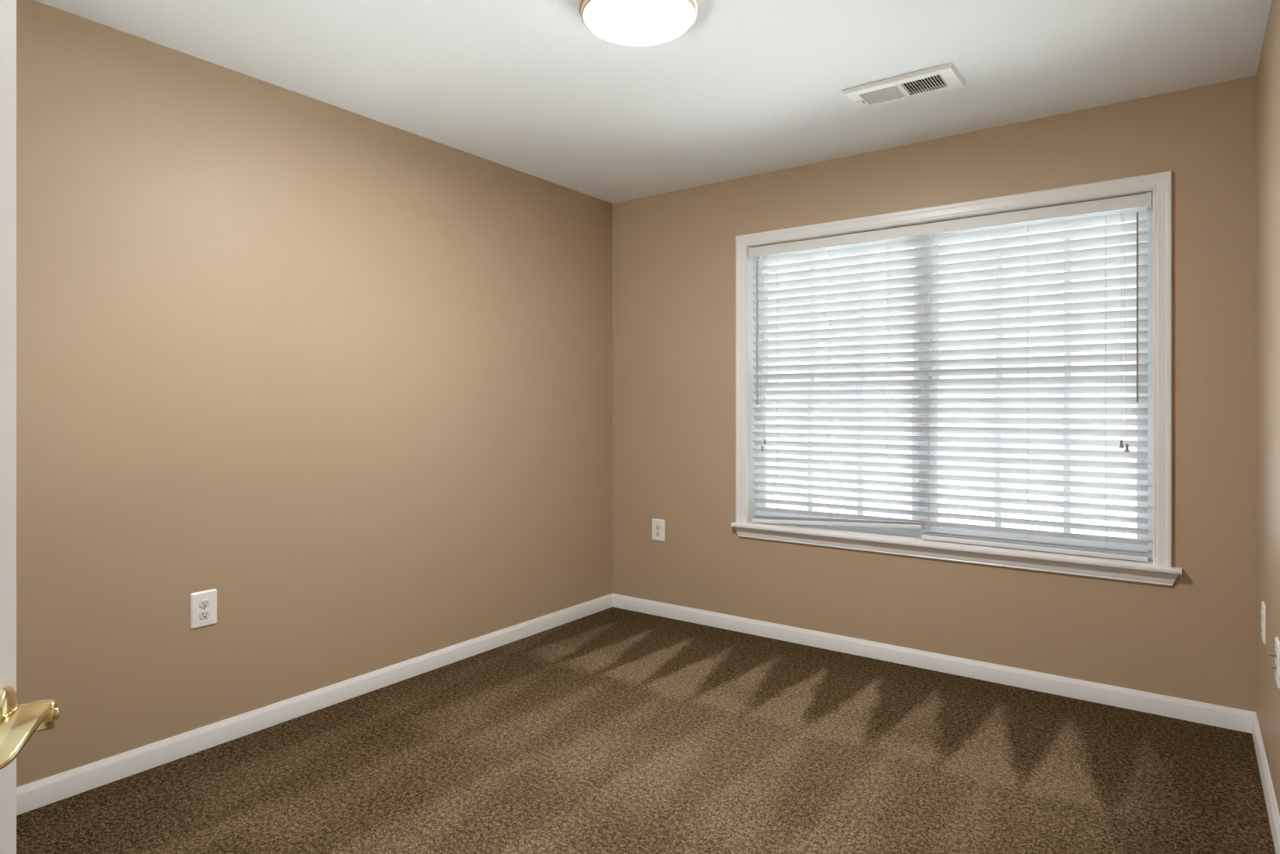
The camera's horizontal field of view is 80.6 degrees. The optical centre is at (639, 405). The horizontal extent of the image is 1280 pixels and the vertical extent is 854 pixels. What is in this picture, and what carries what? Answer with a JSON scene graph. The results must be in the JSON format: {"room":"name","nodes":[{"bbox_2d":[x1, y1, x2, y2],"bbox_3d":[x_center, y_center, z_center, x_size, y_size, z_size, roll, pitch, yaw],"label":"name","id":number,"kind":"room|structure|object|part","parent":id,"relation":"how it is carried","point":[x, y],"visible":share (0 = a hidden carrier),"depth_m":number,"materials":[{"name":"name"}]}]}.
{"room":"empty bedroom","nodes":[
{"label":"empty bedroom","id":0,"kind":"room"},
{"bbox_2d":[16,0,612,786],"bbox_3d":[-1.313,-0.006,3.101,0.120,2.440,4.060,0,0,36],"label":"wall","id":1,"kind":"structure","parent":0,"point":[344,376],"depth_m":2.84,"materials":[{"name":"beige paint"}]},
{"bbox_2d":[190,588,217,629],"bbox_3d":[-1.543,0.719,2.674,0.009,0.126,0.089,0,0,36],"label":"wall outlet","id":2,"kind":"object","parent":1,"relation":"attached to","point":[203,604],"visible":1,"depth_m":2.67,"materials":[{"name":"white plastic"}]},
{"bbox_2d":[199,609,209,618],"bbox_3d":[-1.542,0.739,2.673,0.004,0.028,0.034,0,0,36],"label":"receptacle","id":3,"kind":"object","parent":2,"relation":"attached to","point":[203,614],"depth_m":2.67,"materials":[{"name":"grey plastic"}]},
{"bbox_2d":[199,599,209,608],"bbox_3d":[-1.542,0.700,2.673,0.004,0.028,0.034,0,0,36],"label":"receptacle","id":4,"kind":"object","parent":2,"relation":"attached to","point":[203,603],"depth_m":2.67,"materials":[{"name":"grey plastic"}]},
{"bbox_2d":[16,593,613,815],"bbox_3d":[-1.260,1.175,3.062,0.013,0.078,3.740,0,0,36],"label":"baseboard","id":5,"kind":"structure","parent":1,"relation":"attached to","point":[43,792],"depth_m":2.84,"materials":[{"name":"white wood"}]},
{"bbox_2d":[16,606,1275,853],"bbox_3d":[-0.232,1.264,1.909,3.270,0.100,4.720,0,0,36],"label":"floor","id":6,"kind":"structure","parent":0,"point":[612,730],"depth_m":2.53,"materials":[{"name":"brown carpet"}]},
{"bbox_2d":[34,0,1271,203],"bbox_3d":[-0.232,-1.286,1.909,3.270,0.120,4.720,0,0,36],"label":"ceiling","id":7,"kind":"structure","parent":0,"point":[753,87],"depth_m":2.72,"materials":[{"name":"white paint"}]},
{"bbox_2d":[578,0,698,45],"bbox_3d":[-0.004,-1.194,2.300,0.365,0.064,0.365,0,0,36],"label":"ceiling lamp","id":8,"kind":"object","parent":7,"relation":"attached to","point":[623,22],"visible":1,"depth_m":2.28,"materials":[{"name":"white glass"}]},
{"bbox_2d":[841,62,966,110],"bbox_3d":[1.012,-1.210,2.905,0.410,0.031,0.212,0,0,36],"label":"ceiling vent","id":9,"kind":"object","parent":7,"relation":"in","point":[944,77],"visible":1,"depth_m":2.89,"materials":[{"name":"white metal"}]},
{"bbox_2d":[612,75,1256,711],"bbox_3d":[1.106,-0.006,3.755,3.030,2.440,0.160,0,0,36],"label":"wall","id":10,"kind":"structure","parent":0,"point":[1194,637],"depth_m":3.38,"materials":[{"name":"beige paint"}]},
{"bbox_2d":[652,518,665,541],"bbox_3d":[0.105,0.720,4.377,0.089,0.126,0.009,0,0,36],"label":"wall outlet","id":11,"kind":"object","parent":10,"relation":"attached to","point":[658,525],"visible":1,"depth_m":4.37,"materials":[{"name":"white plastic"}]},
{"bbox_2d":[655,530,660,536],"bbox_3d":[0.104,0.740,4.375,0.034,0.028,0.004,0,0,36],"label":"receptacle","id":12,"kind":"object","parent":11,"relation":"attached to","point":[657,532],"depth_m":4.37,"materials":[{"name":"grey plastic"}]},
{"bbox_2d":[655,524,660,528],"bbox_3d":[0.104,0.701,4.375,0.034,0.028,0.004,0,0,36],"label":"receptacle","id":13,"kind":"object","parent":11,"relation":"attached to","point":[657,526],"depth_m":4.37,"materials":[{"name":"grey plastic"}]},
{"bbox_2d":[612,593,1254,733],"bbox_3d":[1.055,1.175,3.685,3.030,0.078,0.013,0,0,36],"label":"baseboard","id":14,"kind":"structure","parent":10,"relation":"attached to","point":[1237,719],"depth_m":3.37,"materials":[{"name":"white wood"}]},
{"bbox_2d":[730,171,1182,586],"bbox_3d":[1.342,-0.106,3.558,1.968,1.616,0.204,0,0,36],"label":"window","id":15,"kind":"structure","parent":10,"relation":"in","point":[1158,570],"depth_m":3.38,"materials":[{"name":"white wood"}]},
{"bbox_2d":[751,224,924,528],"bbox_3d":[0.966,-0.113,3.805,0.882,1.475,0.066,0,0,36],"label":"blind","id":16,"kind":"object","parent":15,"relation":"attached to","point":[857,520],"visible":0.99,"depth_m":3.79,"materials":[{"name":"white plastic"}]},
{"bbox_3d":[0.659,-0.315,4.001,0.012,0.987,0.009,0,0,36],"label":"lift cord","id":17,"kind":"part","parent":16,"relation":"part of","materials":[{"name":"grey fabric"}]},
{"bbox_3d":[0.731,-0.103,3.985,0.001,1.411,0.049,0,0,36],"label":"ladder cord","id":18,"kind":"part","parent":16,"relation":"part of","materials":[{"name":"grey fabric"}]},
{"bbox_3d":[0.962,-0.109,3.817,0.001,1.397,0.049,0,0,36],"label":"ladder cord","id":19,"kind":"part","parent":16,"relation":"part of","materials":[{"name":"grey fabric"}]},
{"bbox_3d":[0.971,0.591,3.811,0.882,0.068,0.051,0,0,36],"label":"rail","id":20,"kind":"part","parent":16,"relation":"part of","materials":[{"name":"white plastic"}]},
{"bbox_3d":[1.200,-0.116,3.645,0.001,1.385,0.049,0,0,36],"label":"ladder cord","id":21,"kind":"part","parent":16,"relation":"part of","materials":[{"name":"grey fabric"}]},
{"bbox_3d":[1.000,0.237,3.870,0.846,0.731,0.026,0,0,36],"label":"sash","id":22,"kind":"part","parent":15,"relation":"part of","materials":[{"name":"white plastic"}]},
{"bbox_3d":[1.018,-0.453,3.895,0.846,0.754,0.026,0,0,36],"label":"sash","id":23,"kind":"part","parent":15,"relation":"part of","materials":[{"name":"white plastic"}]},
{"bbox_2d":[748,191,1151,258],"bbox_3d":[1.324,-0.821,3.546,1.787,0.056,0.064,0,0,36],"label":"blind valance","id":24,"kind":"object","parent":15,"relation":"attached to","point":[1144,199],"visible":1,"depth_m":3.41,"materials":[{"name":"white"}]},
{"bbox_2d":[920,193,1147,561],"bbox_3d":[1.680,-0.112,3.287,0.878,1.477,0.067,0,0,36],"label":"blind","id":25,"kind":"object","parent":15,"relation":"attached to","point":[1137,226],"visible":0.99,"depth_m":3.27,"materials":[{"name":"white plastic"}]},
{"bbox_3d":[1.360,-0.100,3.529,0.001,1.416,0.049,0,0,36],"label":"ladder cord","id":26,"kind":"part","parent":25,"relation":"part of","materials":[{"name":"grey fabric"}]},
{"bbox_3d":[1.691,-0.100,3.289,0.001,1.416,0.049,0,0,36],"label":"ladder cord","id":27,"kind":"part","parent":25,"relation":"part of","materials":[{"name":"grey fabric"}]},
{"bbox_3d":[1.685,0.614,3.293,0.878,0.019,0.051,0,0,36],"label":"rail","id":28,"kind":"part","parent":25,"relation":"part of","materials":[{"name":"white plastic"}]},
{"bbox_3d":[1.925,-0.100,3.120,0.001,1.417,0.049,0,0,36],"label":"ladder cord","id":29,"kind":"part","parent":25,"relation":"part of","materials":[{"name":"grey fabric"}]},
{"bbox_3d":[1.964,-0.326,3.055,0.013,0.965,0.009,0,0,36],"label":"lift cord","id":30,"kind":"part","parent":25,"relation":"part of","materials":[{"name":"grey fabric"}]},
{"bbox_3d":[1.729,0.237,3.342,0.857,0.731,0.026,0,0,36],"label":"sash","id":31,"kind":"part","parent":15,"relation":"part of","materials":[{"name":"white plastic"}]},
{"bbox_3d":[1.746,-0.453,3.367,0.857,0.754,0.026,0,0,36],"label":"sash","id":32,"kind":"part","parent":15,"relation":"part of","materials":[{"name":"white plastic"}]},
{"bbox_2d":[1256,0,1279,816],"bbox_3d":[1.044,-0.006,0.985,0.120,2.440,4.720,0,0,36],"label":"wall","id":33,"kind":"structure","parent":0,"point":[1268,74],"depth_m":2.36,"materials":[{"name":"beige paint"}]},
{"bbox_2d":[1261,600,1265,644],"bbox_3d":[2.064,0.717,2.503,0.009,0.126,0.089,0,0,36],"label":"wall outlet","id":34,"kind":"object","parent":33,"relation":"attached to","point":[1263,605],"visible":1,"depth_m":2.47,"materials":[{"name":"white plastic"}]},
{"bbox_2d":[1252,711,1279,853],"bbox_3d":[1.183,1.175,1.291,0.013,0.078,3.740,0,0,36],"label":"baseboard","id":35,"kind":"structure","parent":33,"relation":"attached to","point":[1268,788],"depth_m":2.31,"materials":[{"name":"white wood"}]},
{"bbox_2d":[1269,635,1279,688],"bbox_3d":[1.770,0.714,2.107,0.021,0.126,0.089,0,0,36],"label":"cable jack plate","id":36,"kind":"object","parent":33,"relation":"attached to","point":[1277,654],"visible":1,"depth_m":2.09,"materials":[{"name":"white plastic"}]},
{"bbox_3d":[1.776,0.714,2.103,0.006,0.126,0.089,0,0,36],"label":"plate","id":37,"kind":"part","parent":36,"relation":"part of","materials":[{"name":"white plastic"}]},
{"bbox_3d":[-1.182,-0.006,0.597,3.030,2.440,0.160,0,0,36],"label":"wall","id":38,"kind":"structure","parent":0,"visible":0},
{"bbox_2d":[0,0,60,853],"bbox_3d":[-0.466,0.193,0.461,0.081,2.018,0.730,0,0,-28],"label":"door","id":39,"kind":"structure","parent":38,"relation":"in","point":[18,722],"depth_m":0.73,"materials":[{"name":"white paint"}]},
{"bbox_3d":[-0.600,0.301,0.724,0.020,0.066,0.066,0,0,-28],"label":"handle","id":40,"kind":"part","parent":39,"relation":"part of","materials":[{"name":"gold metal"}]},
{"bbox_3d":[-0.565,0.301,0.687,0.031,0.029,0.128,0,0,-23],"label":"lever","id":41,"kind":"part","parent":39,"relation":"part of","materials":[{"name":"gold metal"}]},
{"label":"outside","id":42,"kind":"structure","parent":0,"visible":0},
{"bbox_2d":[767,475,1136,538],"bbox_3d":[10.711,4.264,5.958,44.000,0.100,65.000,0,0,36],"label":"ground","id":43,"kind":"structure","parent":42,"point":[820,483],"depth_m":31.86,"materials":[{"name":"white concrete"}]}
]}

